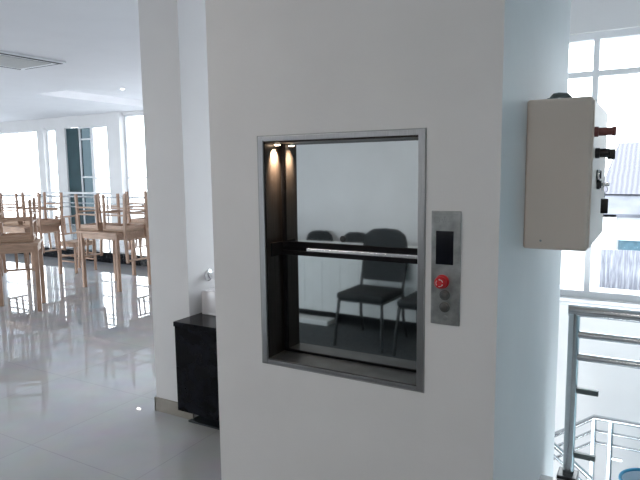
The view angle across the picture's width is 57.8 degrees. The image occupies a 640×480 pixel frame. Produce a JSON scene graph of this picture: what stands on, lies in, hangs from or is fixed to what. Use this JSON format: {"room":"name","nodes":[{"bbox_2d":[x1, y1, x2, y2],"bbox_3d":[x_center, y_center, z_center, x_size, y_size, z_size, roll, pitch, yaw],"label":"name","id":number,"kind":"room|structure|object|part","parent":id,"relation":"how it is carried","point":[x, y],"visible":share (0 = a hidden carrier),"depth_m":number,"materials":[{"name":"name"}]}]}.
{"room":"restaurant dining hall","nodes":[
{"label":"restaurant dining hall","id":0,"kind":"room"},
{"bbox_2d":[0,0,142,121],"bbox_3d":[-4.685,-2.416,7.180,19.200,0.200,12.300,3,8,30],"label":"ceiling","id":1,"kind":"structure","parent":0,"point":[98,41],"depth_m":7.50,"materials":[{"name":"paint"}]},
{"bbox_2d":[0,50,65,69],"bbox_3d":[-4.070,-2.360,7.656,0.950,0.036,0.950,3,8,30],"label":"air conditioner","id":2,"kind":"object","parent":1,"relation":"attached to","point":[12,60],"visible":1,"depth_m":7.65,"materials":[{"name":"white plastic"}]},
{"bbox_2d":[0,55,50,68],"bbox_3d":[-4.070,-2.347,7.658,0.680,0.010,0.680,3,8,30],"label":"grille","id":3,"kind":"object","parent":2,"relation":"attached to","point":[5,60],"depth_m":7.67,"materials":[{"name":"white plastic"}]},
{"bbox_2d":[0,110,142,222],"bbox_3d":[-3.753,-1.728,13.969,14.150,3.200,0.240,3,8,30],"label":"wall","id":4,"kind":"structure","parent":0,"point":[60,124],"depth_m":15.81,"materials":[{"name":"white paint"}]},
{"bbox_2d":[0,130,39,192],"bbox_3d":[-8.706,-1.822,16.855,2.190,2.620,0.070,3,8,30],"label":"window","id":5,"kind":"structure","parent":4,"relation":"in","point":[29,130],"depth_m":16.80,"materials":[{"name":"white metal"}]},
{"bbox_2d":[46,129,54,218],"bbox_3d":[-7.314,-1.744,16.059,0.460,2.620,0.070,3,8,30],"label":"window","id":6,"kind":"structure","parent":4,"relation":"in","point":[47,130],"depth_m":16.11,"materials":[{"name":"white metal"}]},
{"bbox_2d":[66,128,83,223],"bbox_3d":[-6.587,-1.690,15.622,0.480,2.600,0.070,3,8,30],"label":"door","id":7,"kind":"structure","parent":4,"relation":"in","point":[72,135],"depth_m":15.55,"materials":[{"name":"teal glass"}]},
{"bbox_2d":[46,192,109,193],"bbox_3d":[-6.450,-1.252,15.441,2.620,0.050,0.100,3,8,30],"label":"trim ledge","id":8,"kind":"object","parent":4,"relation":"attached to","point":[46,192],"visible":0.79,"depth_m":15.34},
{"bbox_2d":[78,126,95,223],"bbox_3d":[-6.144,-1.678,15.390,0.500,2.620,0.070,3,8,30],"label":"window","id":9,"kind":"structure","parent":4,"relation":"in","point":[85,136],"depth_m":15.37,"materials":[{"name":"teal glass"}]},
{"bbox_2d":[91,125,108,194],"bbox_3d":[-5.580,-1.646,15.067,0.780,2.620,0.070,3,8,30],"label":"window","id":10,"kind":"structure","parent":4,"relation":"in","point":[99,126],"depth_m":15.16,"materials":[{"name":"white metal"}]},
{"bbox_2d":[124,114,145,218],"bbox_3d":[-3.414,-1.628,13.815,3.300,2.830,0.070,3,8,30],"label":"window","id":11,"kind":"structure","parent":4,"relation":"in","point":[129,177],"depth_m":14.54,"materials":[{"name":"white metal"}]},
{"bbox_2d":[0,253,562,479],"bbox_3d":[-4.647,0.761,7.560,19.200,0.200,12.300,3,8,30],"label":"floor","id":12,"kind":"structure","parent":0,"point":[78,375],"depth_m":4.06,"materials":[{"name":"tile"}]},
{"bbox_2d":[0,238,45,310],"bbox_3d":[-3.368,0.395,6.474,0.500,0.755,0.500,-3,7,-20],"label":"dining table","id":13,"kind":"object","parent":12,"relation":"on","point":[19,247],"visible":0.98,"depth_m":6.34,"materials":[{"name":"brown wood"}]},
{"bbox_3d":[-3.650,0.396,6.606,0.042,0.728,0.042,-3,7,-20],"label":"leg","id":14,"kind":"part","parent":13,"relation":"part of","materials":[{"name":"brown wood"}]},
{"bbox_2d":[0,198,39,272],"bbox_3d":[-3.416,-0.034,6.542,0.382,0.860,0.442,-3,7,-20],"label":"dining chair","id":15,"kind":"object","parent":13,"relation":"on","point":[31,236],"visible":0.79,"depth_m":6.62,"materials":[{"name":"brown wood"}]},
{"bbox_3d":[-3.644,-0.045,6.651,0.030,0.860,0.060,-3,7,-20],"label":"leg","id":16,"kind":"part","parent":15,"relation":"part of","materials":[{"name":"brown wood"}]},
{"bbox_3d":[-3.405,-0.043,6.511,0.360,0.045,0.340,-3,7,-20],"label":"seat frame","id":17,"kind":"part","parent":15,"relation":"part of","materials":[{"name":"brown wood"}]},
{"bbox_3d":[-3.403,-0.005,6.511,0.380,0.030,0.370,-3,7,-20],"label":"seat","id":18,"kind":"part","parent":15,"relation":"part of","materials":[{"name":"brown wood"}]},
{"bbox_3d":[-3.479,0.347,6.773,0.330,0.020,0.048,-3,7,-20],"label":"rail","id":19,"kind":"part","parent":15,"relation":"part of","materials":[{"name":"brown wood"}]},
{"bbox_3d":[-3.186,-0.231,6.394,0.030,0.440,0.036,-3,7,-20],"label":"leg","id":20,"kind":"part","parent":15,"relation":"part of","materials":[{"name":"brown wood"}]},
{"bbox_3d":[-3.313,-0.063,6.771,0.030,0.860,0.060,-3,7,-20],"label":"leg","id":21,"kind":"part","parent":15,"relation":"part of","materials":[{"name":"brown wood"}]},
{"bbox_3d":[-3.085,0.420,6.345,0.042,0.728,0.042,-3,7,-20],"label":"leg","id":22,"kind":"part","parent":13,"relation":"part of","materials":[{"name":"brown wood"}]},
{"bbox_3d":[-3.237,0.373,6.755,0.042,0.728,0.042,-3,7,-20],"label":"leg","id":23,"kind":"part","parent":13,"relation":"part of","materials":[{"name":"brown wood"}]},
{"bbox_2d":[0,224,62,279],"bbox_3d":[-4.322,0.148,8.631,0.760,0.755,0.620,3,8,30],"label":"dining table","id":24,"kind":"object","parent":12,"relation":"on","point":[6,228],"visible":0.71,"depth_m":8.49,"materials":[{"name":"brown wood"}]},
{"bbox_3d":[-4.738,0.174,8.573,0.042,0.728,0.042,3,8,30],"label":"leg","id":25,"kind":"part","parent":24,"relation":"part of","materials":[{"name":"brown wood"}]},
{"bbox_2d":[0,192,39,224],"bbox_3d":[-4.515,-0.287,8.769,0.442,0.860,0.382,3,8,30],"label":"dining chair","id":26,"kind":"object","parent":24,"relation":"on","point":[16,206],"visible":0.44,"depth_m":8.60,"materials":[{"name":"brown wood"}]},
{"bbox_3d":[-4.760,-0.277,8.708,0.060,0.860,0.030,3,8,30],"label":"leg","id":27,"kind":"part","parent":26,"relation":"part of","materials":[{"name":"brown wood"}]},
{"bbox_3d":[-4.483,-0.261,8.754,0.370,0.030,0.380,3,8,30],"label":"seat","id":28,"kind":"part","parent":26,"relation":"part of","materials":[{"name":"brown wood"}]},
{"bbox_3d":[-4.435,-0.467,8.495,0.036,0.440,0.030,3,8,30],"label":"leg","id":29,"kind":"part","parent":26,"relation":"part of","materials":[{"name":"brown wood"}]},
{"bbox_3d":[-4.166,0.206,8.246,0.042,0.728,0.042,3,8,30],"label":"leg","id":30,"kind":"part","parent":24,"relation":"part of","materials":[{"name":"brown wood"}]},
{"bbox_3d":[-4.479,0.117,9.020,0.042,0.728,0.042,3,8,30],"label":"leg","id":31,"kind":"part","parent":24,"relation":"part of","materials":[{"name":"brown wood"}]},
{"bbox_2d":[21,192,65,252],"bbox_3d":[-4.065,-0.265,8.535,0.442,0.860,0.382,3,8,30],"label":"dining chair","id":32,"kind":"object","parent":24,"relation":"on","point":[41,222],"visible":0.94,"depth_m":8.47,"materials":[{"name":"brown wood"}]},
{"bbox_3d":[-4.325,-0.464,8.456,0.036,0.440,0.030,3,8,30],"label":"leg","id":33,"kind":"part","parent":32,"relation":"part of","materials":[{"name":"brown wood"}]},
{"bbox_3d":[-3.995,-0.237,8.293,0.060,0.860,0.030,3,8,30],"label":"leg","id":34,"kind":"part","parent":32,"relation":"part of","materials":[{"name":"brown wood"}]},
{"bbox_3d":[-4.096,-0.242,8.555,0.370,0.030,0.380,3,8,30],"label":"seat","id":35,"kind":"part","parent":32,"relation":"part of","materials":[{"name":"brown wood"}]},
{"bbox_3d":[-4.092,-0.279,8.549,0.340,0.045,0.360,3,8,30],"label":"seat frame","id":36,"kind":"part","parent":32,"relation":"part of","materials":[{"name":"brown wood"}]},
{"bbox_3d":[-4.150,-0.502,8.758,0.036,0.440,0.030,3,8,30],"label":"leg","id":37,"kind":"part","parent":32,"relation":"part of","materials":[{"name":"brown wood"}]},
{"bbox_3d":[-3.889,0.147,8.485,0.048,0.020,0.330,3,8,30],"label":"rail","id":38,"kind":"part","parent":32,"relation":"part of","materials":[{"name":"brown wood"}]},
{"bbox_3d":[-3.820,-0.275,8.596,0.060,0.860,0.030,3,8,30],"label":"leg","id":39,"kind":"part","parent":32,"relation":"part of","materials":[{"name":"brown wood"}]},
{"bbox_3d":[-3.907,0.150,8.693,0.042,0.728,0.042,3,8,30],"label":"leg","id":40,"kind":"part","parent":24,"relation":"part of","materials":[{"name":"brown wood"}]},
{"bbox_2d":[55,214,96,272],"bbox_3d":[-3.771,0.048,8.973,0.442,0.860,0.382,3,8,30],"label":"dining chair","id":41,"kind":"object","parent":12,"relation":"on","point":[69,243],"visible":0.6,"depth_m":8.98,"materials":[{"name":"brown wood"}]},
{"bbox_3d":[-3.686,0.285,8.750,0.036,0.440,0.030,3,8,30],"label":"leg","id":42,"kind":"part","parent":41,"relation":"part of","materials":[{"name":"brown wood"}]},
{"bbox_3d":[-3.744,0.062,8.959,0.340,0.045,0.360,3,8,30],"label":"seat frame","id":43,"kind":"part","parent":41,"relation":"part of","materials":[{"name":"brown wood"}]},
{"bbox_3d":[-3.841,0.020,9.215,0.060,0.860,0.030,3,8,30],"label":"leg","id":44,"kind":"part","parent":41,"relation":"part of","materials":[{"name":"brown wood"}]},
{"bbox_3d":[-3.740,0.025,8.953,0.370,0.030,0.380,3,8,30],"label":"seat","id":45,"kind":"part","parent":41,"relation":"part of","materials":[{"name":"brown wood"}]},
{"bbox_3d":[-3.510,0.247,9.052,0.036,0.440,0.030,3,8,30],"label":"leg","id":46,"kind":"part","parent":41,"relation":"part of","materials":[{"name":"brown wood"}]},
{"bbox_2d":[18,246,146,265],"bbox_3d":[-5.587,0.174,11.000,13.900,0.172,0.150,3,8,30],"label":"granite curb","id":47,"kind":"object","parent":12,"relation":"on","point":[107,256],"visible":0.05,"depth_m":9.84,"materials":[{"name":"black stone"}]},
{"bbox_2d":[2,194,143,251],"bbox_3d":[-5.206,-0.358,10.707,9.040,0.944,0.040,3,8,30],"label":"railing","id":48,"kind":"object","parent":47,"relation":"on","point":[47,196],"visible":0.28,"depth_m":10.05,"materials":[{"name":"silver metal"}]},
{"bbox_3d":[-4.946,-0.335,10.559,0.040,0.928,0.040,3,8,30],"label":"post","id":49,"kind":"part","parent":48,"relation":"part of","materials":[{"name":"silver metal"}]},
{"bbox_3d":[-5.220,-0.811,10.658,9.020,0.032,0.032,3,8,30],"label":"handrail","id":50,"kind":"part","parent":48,"relation":"part of","materials":[{"name":"silver metal"}]},
{"bbox_3d":[-5.210,-0.701,10.666,9.000,0.020,0.020,3,8,30],"label":"rail","id":51,"kind":"part","parent":48,"relation":"part of","materials":[{"name":"silver metal"}]},
{"bbox_3d":[-5.209,-0.632,10.674,9.000,0.020,0.020,3,8,30],"label":"rail","id":52,"kind":"part","parent":48,"relation":"part of","materials":[{"name":"silver metal"}]},
{"bbox_3d":[-3.559,-0.257,9.765,0.040,0.928,0.040,3,8,30],"label":"post","id":53,"kind":"part","parent":48,"relation":"part of","materials":[{"name":"silver metal"}]},
{"bbox_2d":[38,223,146,253],"bbox_3d":[-4.673,-0.017,12.580,13.900,0.155,3.520,3,8,30],"label":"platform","id":54,"kind":"object","parent":12,"relation":"on","point":[45,236],"visible":0.11,"depth_m":11.44,"materials":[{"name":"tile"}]},
{"bbox_2d":[106,112,133,223],"bbox_3d":[-5.066,-1.700,14.710,0.460,3.000,0.320,3,8,30],"label":"wall pier","id":55,"kind":"object","parent":54,"relation":"on","point":[115,126],"visible":0.57,"depth_m":14.52,"materials":[{"name":"white paint"}]},
{"bbox_2d":[76,228,150,291],"bbox_3d":[-2.709,0.238,7.720,0.760,0.755,0.620,3,8,30],"label":"dining table","id":56,"kind":"object","parent":12,"relation":"on","point":[115,237],"visible":0.7,"depth_m":7.51,"materials":[{"name":"brown wood"}]},
{"bbox_3d":[-3.125,0.264,7.662,0.042,0.728,0.042,3,8,30],"label":"leg","id":57,"kind":"part","parent":56,"relation":"part of","materials":[{"name":"brown wood"}]},
{"bbox_2d":[74,193,120,258],"bbox_3d":[-2.955,-0.184,7.745,0.442,0.860,0.382,3,8,30],"label":"dining chair","id":58,"kind":"object","parent":56,"relation":"on","point":[98,226],"visible":0.76,"depth_m":7.70,"materials":[{"name":"brown wood"}]},
{"bbox_3d":[-3.200,-0.173,7.684,0.060,0.860,0.030,3,8,30],"label":"leg","id":59,"kind":"part","parent":58,"relation":"part of","materials":[{"name":"brown wood"}]},
{"bbox_3d":[-2.924,-0.157,7.730,0.370,0.030,0.380,3,8,30],"label":"seat","id":60,"kind":"part","parent":58,"relation":"part of","materials":[{"name":"brown wood"}]},
{"bbox_3d":[-3.121,0.209,7.891,0.048,0.020,0.330,3,8,30],"label":"rail","id":61,"kind":"part","parent":58,"relation":"part of","materials":[{"name":"brown wood"}]},
{"bbox_3d":[-2.875,-0.363,7.471,0.036,0.440,0.030,3,8,30],"label":"leg","id":62,"kind":"part","parent":58,"relation":"part of","materials":[{"name":"brown wood"}]},
{"bbox_3d":[-2.928,-0.195,7.728,0.340,0.045,0.360,3,8,30],"label":"seat frame","id":63,"kind":"part","parent":58,"relation":"part of","materials":[{"name":"brown wood"}]},
{"bbox_3d":[-3.025,-0.212,7.987,0.060,0.860,0.030,3,8,30],"label":"leg","id":64,"kind":"part","parent":58,"relation":"part of","materials":[{"name":"brown wood"}]},
{"bbox_3d":[-2.700,-0.402,7.774,0.036,0.440,0.030,3,8,30],"label":"leg","id":65,"kind":"part","parent":58,"relation":"part of","materials":[{"name":"brown wood"}]},
{"bbox_3d":[-2.866,0.207,8.109,0.042,0.728,0.042,3,8,30],"label":"leg","id":66,"kind":"part","parent":56,"relation":"part of","materials":[{"name":"brown wood"}]},
{"bbox_3d":[-2.553,0.296,7.334,0.042,0.728,0.042,3,8,30],"label":"leg","id":67,"kind":"part","parent":56,"relation":"part of","materials":[{"name":"brown wood"}]},
{"bbox_2d":[102,194,149,262],"bbox_3d":[-2.514,-0.163,7.527,0.442,0.860,0.382,3,8,30],"label":"dining chair","id":68,"kind":"object","parent":56,"relation":"on","point":[125,227],"visible":1,"depth_m":7.44,"materials":[{"name":"brown wood"}]},
{"bbox_3d":[-2.774,-0.362,7.448,0.036,0.440,0.030,3,8,30],"label":"leg","id":69,"kind":"part","parent":68,"relation":"part of","materials":[{"name":"brown wood"}]},
{"bbox_3d":[-2.544,-0.140,7.548,0.370,0.030,0.380,3,8,30],"label":"seat","id":70,"kind":"part","parent":68,"relation":"part of","materials":[{"name":"brown wood"}]},
{"bbox_3d":[-2.541,-0.177,7.541,0.340,0.045,0.360,3,8,30],"label":"seat frame","id":71,"kind":"part","parent":68,"relation":"part of","materials":[{"name":"brown wood"}]},
{"bbox_3d":[-2.443,-0.135,7.285,0.060,0.860,0.030,3,8,30],"label":"leg","id":72,"kind":"part","parent":68,"relation":"part of","materials":[{"name":"brown wood"}]},
{"bbox_3d":[-2.361,-0.015,7.457,0.035,0.018,0.330,3,8,30],"label":"rail","id":73,"kind":"part","parent":68,"relation":"part of","materials":[{"name":"brown wood"}]},
{"bbox_3d":[-2.338,0.249,7.477,0.048,0.020,0.330,3,8,30],"label":"rail","id":74,"kind":"part","parent":68,"relation":"part of","materials":[{"name":"brown wood"}]},
{"bbox_3d":[-2.268,-0.173,7.588,0.060,0.860,0.030,3,8,30],"label":"leg","id":75,"kind":"part","parent":68,"relation":"part of","materials":[{"name":"brown wood"}]},
{"bbox_3d":[-2.293,0.239,7.782,0.042,0.728,0.042,3,8,30],"label":"leg","id":76,"kind":"part","parent":56,"relation":"part of","materials":[{"name":"brown wood"}]},
{"bbox_2d":[130,225,148,274],"bbox_3d":[-2.328,0.132,8.567,0.760,0.755,0.620,3,8,30],"label":"dining table","id":77,"kind":"object","parent":12,"relation":"on","point":[131,241],"visible":0.14,"depth_m":8.51,"materials":[{"name":"brown wood"}]},
{"bbox_3d":[-2.744,0.158,8.509,0.042,0.728,0.042,3,8,30],"label":"leg","id":78,"kind":"part","parent":77,"relation":"part of","materials":[{"name":"brown wood"}]},
{"bbox_2d":[125,191,148,249],"bbox_3d":[-2.571,-0.291,8.607,0.442,0.860,0.382,3,8,30],"label":"dining chair","id":79,"kind":"object","parent":77,"relation":"on","point":[133,220],"visible":0.2,"depth_m":8.51,"materials":[{"name":"brown wood"}]},
{"bbox_3d":[-2.816,-0.281,8.546,0.060,0.860,0.030,3,8,30],"label":"leg","id":80,"kind":"part","parent":79,"relation":"part of","materials":[{"name":"brown wood"}]},
{"bbox_3d":[-2.544,-0.302,8.591,0.340,0.045,0.360,3,8,30],"label":"seat frame","id":81,"kind":"part","parent":79,"relation":"part of","materials":[{"name":"brown wood"}]},
{"bbox_2d":[138,0,214,417],"bbox_3d":[-0.653,-0.459,3.890,0.305,3.000,1.068,3,8,30],"label":"wall pier","id":82,"kind":"object","parent":12,"relation":"on","point":[173,42],"visible":0.44,"depth_m":3.44,"materials":[{"name":"white paint"}]},
{"bbox_2d":[154,396,193,419],"bbox_3d":[-0.641,0.987,4.061,0.319,0.088,1.078,3,8,30],"label":"baseboard","id":83,"kind":"object","parent":82,"relation":"attached to","point":[170,407],"visible":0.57,"depth_m":3.61,"materials":[{"name":"beige tile"}]},
{"bbox_2d":[173,313,218,420],"bbox_3d":[-0.318,0.711,3.500,0.772,0.534,0.760,3,8,30],"label":"cabinet","id":84,"kind":"object","parent":82,"relation":"attached to","point":[195,335],"visible":0.23,"depth_m":3.29,"materials":[{"name":"black stone"}]},
{"bbox_2d":[173,313,215,332],"bbox_3d":[-0.321,0.461,3.470,0.772,0.029,0.760,3,8,30],"label":"countertop","id":85,"kind":"structure","parent":84,"relation":"on","point":[201,322],"depth_m":3.31,"materials":[{"name":"black stone"}]},
{"bbox_2d":[201,287,215,315],"bbox_3d":[-0.445,0.362,3.576,0.380,0.145,0.420,3,8,30],"label":"basin","id":86,"kind":"object","parent":84,"relation":"on","point":[208,295],"visible":0.2,"depth_m":3.46,"materials":[{"name":"grey ceramic"}]},
{"bbox_2d":[204,269,214,280],"bbox_3d":[-0.612,0.221,3.539,0.181,0.072,0.072,3,8,30],"label":"tap","id":87,"kind":"object","parent":82,"relation":"attached to","point":[208,275],"visible":0.45,"depth_m":3.56,"materials":[{"name":"silver metal"}]},
{"bbox_2d":[188,416,219,429],"bbox_3d":[-0.422,1.105,3.380,0.775,0.010,0.156,3,8,30],"label":"floor mat","id":88,"kind":"object","parent":12,"relation":"on","point":[204,421],"visible":0.24,"depth_m":3.48,"materials":[{"name":"rubber"}]},
{"bbox_2d":[556,304,639,479],"bbox_3d":[2.105,0.860,2.289,2.155,1.014,0.100,3,8,30],"label":"stair railing","id":89,"kind":"object","parent":12,"relation":"on","point":[575,311],"visible":1,"depth_m":2.75,"materials":[{"name":"silver metal"}]},
{"bbox_3d":[1.218,0.823,2.817,0.052,0.985,0.052,3,8,30],"label":"post","id":90,"kind":"part","parent":89,"relation":"part of","materials":[{"name":"silver metal"}]},
{"bbox_3d":[2.115,0.384,2.241,2.136,0.058,0.058,3,8,30],"label":"handrail","id":91,"kind":"part","parent":89,"relation":"part of","materials":[{"name":"silver metal"}]},
{"bbox_3d":[2.129,0.609,2.262,2.110,0.036,0.036,3,8,30],"label":"rail","id":92,"kind":"part","parent":89,"relation":"part of","materials":[{"name":"silver metal"}]},
{"bbox_3d":[2.128,0.499,2.249,2.110,0.036,0.036,3,8,30],"label":"rail","id":93,"kind":"part","parent":89,"relation":"part of","materials":[{"name":"silver metal"}]},
{"bbox_2d":[205,0,570,479],"bbox_3d":[0.442,1.256,2.914,1.164,6.200,1.470,3,8,30],"label":"wall","id":94,"kind":"structure","parent":0,"point":[466,72],"depth_m":2.09,"materials":[{"name":"paint"}]},
{"bbox_2d":[257,128,426,392],"bbox_3d":[0.100,0.055,2.201,0.686,0.907,0.176,3,8,30],"label":"dumbwaiter","id":95,"kind":"object","parent":94,"relation":"attached to","point":[342,215],"visible":0.88,"depth_m":2.23,"materials":[{"name":"metal"}]},
{"bbox_3d":[0.108,0.487,2.253,0.627,0.012,0.172,3,8,30],"label":"sill","id":96,"kind":"part","parent":95,"relation":"part of","materials":[{"name":"metal"}]},
{"bbox_3d":[0.132,-0.176,2.213,0.606,0.394,0.030,3,8,30],"label":"door","id":97,"kind":"part","parent":95,"relation":"part of","materials":[{"name":"glass"}]},
{"bbox_3d":[0.137,0.265,2.265,0.606,0.404,0.030,3,8,30],"label":"door","id":98,"kind":"part","parent":95,"relation":"part of","materials":[{"name":"glass"}]},
{"bbox_2d":[431,211,461,325],"bbox_3d":[0.407,0.096,1.907,0.100,0.382,0.043,3,8,30],"label":"panel","id":99,"kind":"object","parent":94,"relation":"attached to","point":[446,225],"visible":1,"depth_m":1.92,"materials":[{"name":"metal"}]},
{"bbox_2d":[523,92,616,250],"bbox_3d":[1.040,-0.284,2.337,0.293,0.582,0.631,3,8,30],"label":"control box","id":100,"kind":"object","parent":94,"relation":"attached to","point":[566,203],"visible":1,"depth_m":2.09,"materials":[{"name":"beige metal"}]},
{"bbox_3d":[1.104,-0.262,2.305,0.012,0.521,0.604,3,8,30],"label":"door","id":101,"kind":"part","parent":100,"relation":"part of","materials":[{"name":"beige metal"}]},
{"bbox_2d":[596,169,601,179],"bbox_3d":[1.058,-0.247,2.198,0.016,0.043,0.043,3,8,30],"label":"switch","id":102,"kind":"object","parent":100,"relation":"attached to","point":[598,172],"depth_m":2.19,"materials":[{"name":"silver metal"}]},
{"bbox_2d":[596,180,609,213],"bbox_3d":[1.081,-0.166,2.218,0.044,0.130,0.038,3,8,30],"label":"switch","id":103,"kind":"object","parent":100,"relation":"attached to","point":[604,202],"depth_m":2.21,"materials":[{"name":"black plastic"}]},
{"bbox_2d":[595,148,615,158],"bbox_3d":[1.029,-0.312,2.091,0.065,0.042,0.038,3,8,30],"label":"switch","id":104,"kind":"object","parent":100,"relation":"attached to","point":[599,153],"depth_m":2.08,"materials":[{"name":"black plastic"}]},
{"bbox_2d":[553,0,639,479],"bbox_3d":[2.009,0.894,4.942,5.350,6.400,0.200,3,8,30],"label":"wall","id":105,"kind":"structure","parent":0,"point":[618,387],"depth_m":4.67,"materials":[{"name":"white paint"}]},
{"bbox_2d":[560,27,639,301],"bbox_3d":[2.304,-0.565,4.558,1.800,2.089,0.070,3,8,30],"label":"window","id":106,"kind":"structure","parent":105,"relation":"in","point":[596,37],"depth_m":4.54,"materials":[{"name":"white metal"}]},
{"bbox_2d":[560,297,639,309],"bbox_3d":[2.244,0.513,4.560,1.800,0.040,0.140,3,8,30],"label":"sill","id":107,"kind":"structure","parent":105,"relation":"attached to","point":[564,301],"depth_m":4.56,"materials":[{"name":"white paint"}]},
{"bbox_3d":[2.923,2.328,3.809,2.200,0.120,1.150,3,8,30],"label":"floor","id":108,"kind":"structure","parent":0,"visible":0},
{"bbox_2d":[554,442,592,479],"bbox_3d":[1.703,1.755,4.240,0.522,0.944,0.036,3,8,30],"label":"stair railing","id":109,"kind":"object","parent":108,"relation":"on","point":[557,448],"visible":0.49,"depth_m":4.14,"materials":[{"name":"silver metal"}]},
{"bbox_3d":[1.700,1.568,4.218,0.513,0.397,0.022,3,8,30],"label":"rail","id":110,"kind":"part","parent":109,"relation":"part of","materials":[{"name":"silver metal"}]},
{"bbox_2d":[554,414,639,479],"bbox_3d":[2.505,1.781,4.186,2.812,0.885,0.040,3,8,30],"label":"stair railing","id":111,"kind":"object","parent":108,"relation":"on","point":[593,419],"visible":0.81,"depth_m":4.36,"materials":[{"name":"silver metal"}]},
{"bbox_3d":[2.077,1.770,4.433,0.038,0.860,0.038,3,8,30],"label":"post","id":112,"kind":"part","parent":111,"relation":"part of","materials":[{"name":"silver metal"}]},
{"bbox_3d":[2.509,1.882,4.197,2.807,0.681,0.024,3,8,30],"label":"rail","id":113,"kind":"part","parent":111,"relation":"part of","materials":[{"name":"silver metal"}]},
{"bbox_3d":[2.504,1.688,4.175,2.812,0.696,0.040,3,8,30],"label":"handrail","id":114,"kind":"part","parent":111,"relation":"part of","materials":[{"name":"silver metal"}]},
{"bbox_3d":[2.508,1.793,4.186,2.807,0.681,0.024,3,8,30],"label":"rail","id":115,"kind":"part","parent":111,"relation":"part of","materials":[{"name":"silver metal"}]},
{"bbox_3d":[2.177,1.775,4.375,0.038,0.860,0.038,3,8,30],"label":"post","id":116,"kind":"part","parent":111,"relation":"part of","materials":[{"name":"silver metal"}]},
{"bbox_2d":[618,468,639,479],"bbox_3d":[2.263,1.940,3.998,0.392,0.580,0.392,3,8,30],"label":"pail","id":117,"kind":"object","parent":108,"relation":"on","point":[630,473],"visible":1,"depth_m":4.14,"materials":[{"name":"plastic"}]},
{"label":"outside","id":118,"kind":"structure","parent":0,"visible":0},
{"bbox_2d":[37,210,599,241],"bbox_3d":[12.275,1.825,24.341,120.000,0.100,130.000,3,8,30],"label":"floor","id":119,"kind":"structure","parent":118,"point":[58,215],"depth_m":63.24,"materials":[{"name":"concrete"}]},
{"bbox_2d":[560,250,584,285],"bbox_3d":[3.991,1.755,11.567,2.300,3.270,0.175,3,8,30],"label":"wall","id":120,"kind":"structure","parent":119,"relation":"on","point":[572,262],"depth_m":10.89,"materials":[{"name":"white paint"}]},
{"bbox_2d":[560,284,639,293],"bbox_3d":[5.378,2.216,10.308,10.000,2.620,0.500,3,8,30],"label":"kerb","id":121,"kind":"object","parent":119,"relation":"on","point":[561,285],"visible":0.11,"depth_m":10.41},
{"bbox_2d":[590,242,639,290],"bbox_3d":[7.494,1.873,9.678,5.600,3.400,0.200,3,8,30],"label":"fence","id":122,"kind":"object","parent":119,"relation":"on","point":[614,269],"visible":0.26,"depth_m":10.70,"materials":[{"name":"white metal"}]},
{"bbox_3d":[5.153,1.741,11.017,0.200,3.400,0.200,3,8,30],"label":"post","id":123,"kind":"part","parent":122,"relation":"part of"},
{"bbox_2d":[600,142,639,250],"bbox_3d":[11.851,0.068,15.413,8.050,5.520,6.600,3,8,30],"label":"house","id":124,"kind":"structure","parent":119,"relation":"on","point":[621,224],"depth_m":14.73,"materials":[{"name":"ceramic"}]}
]}

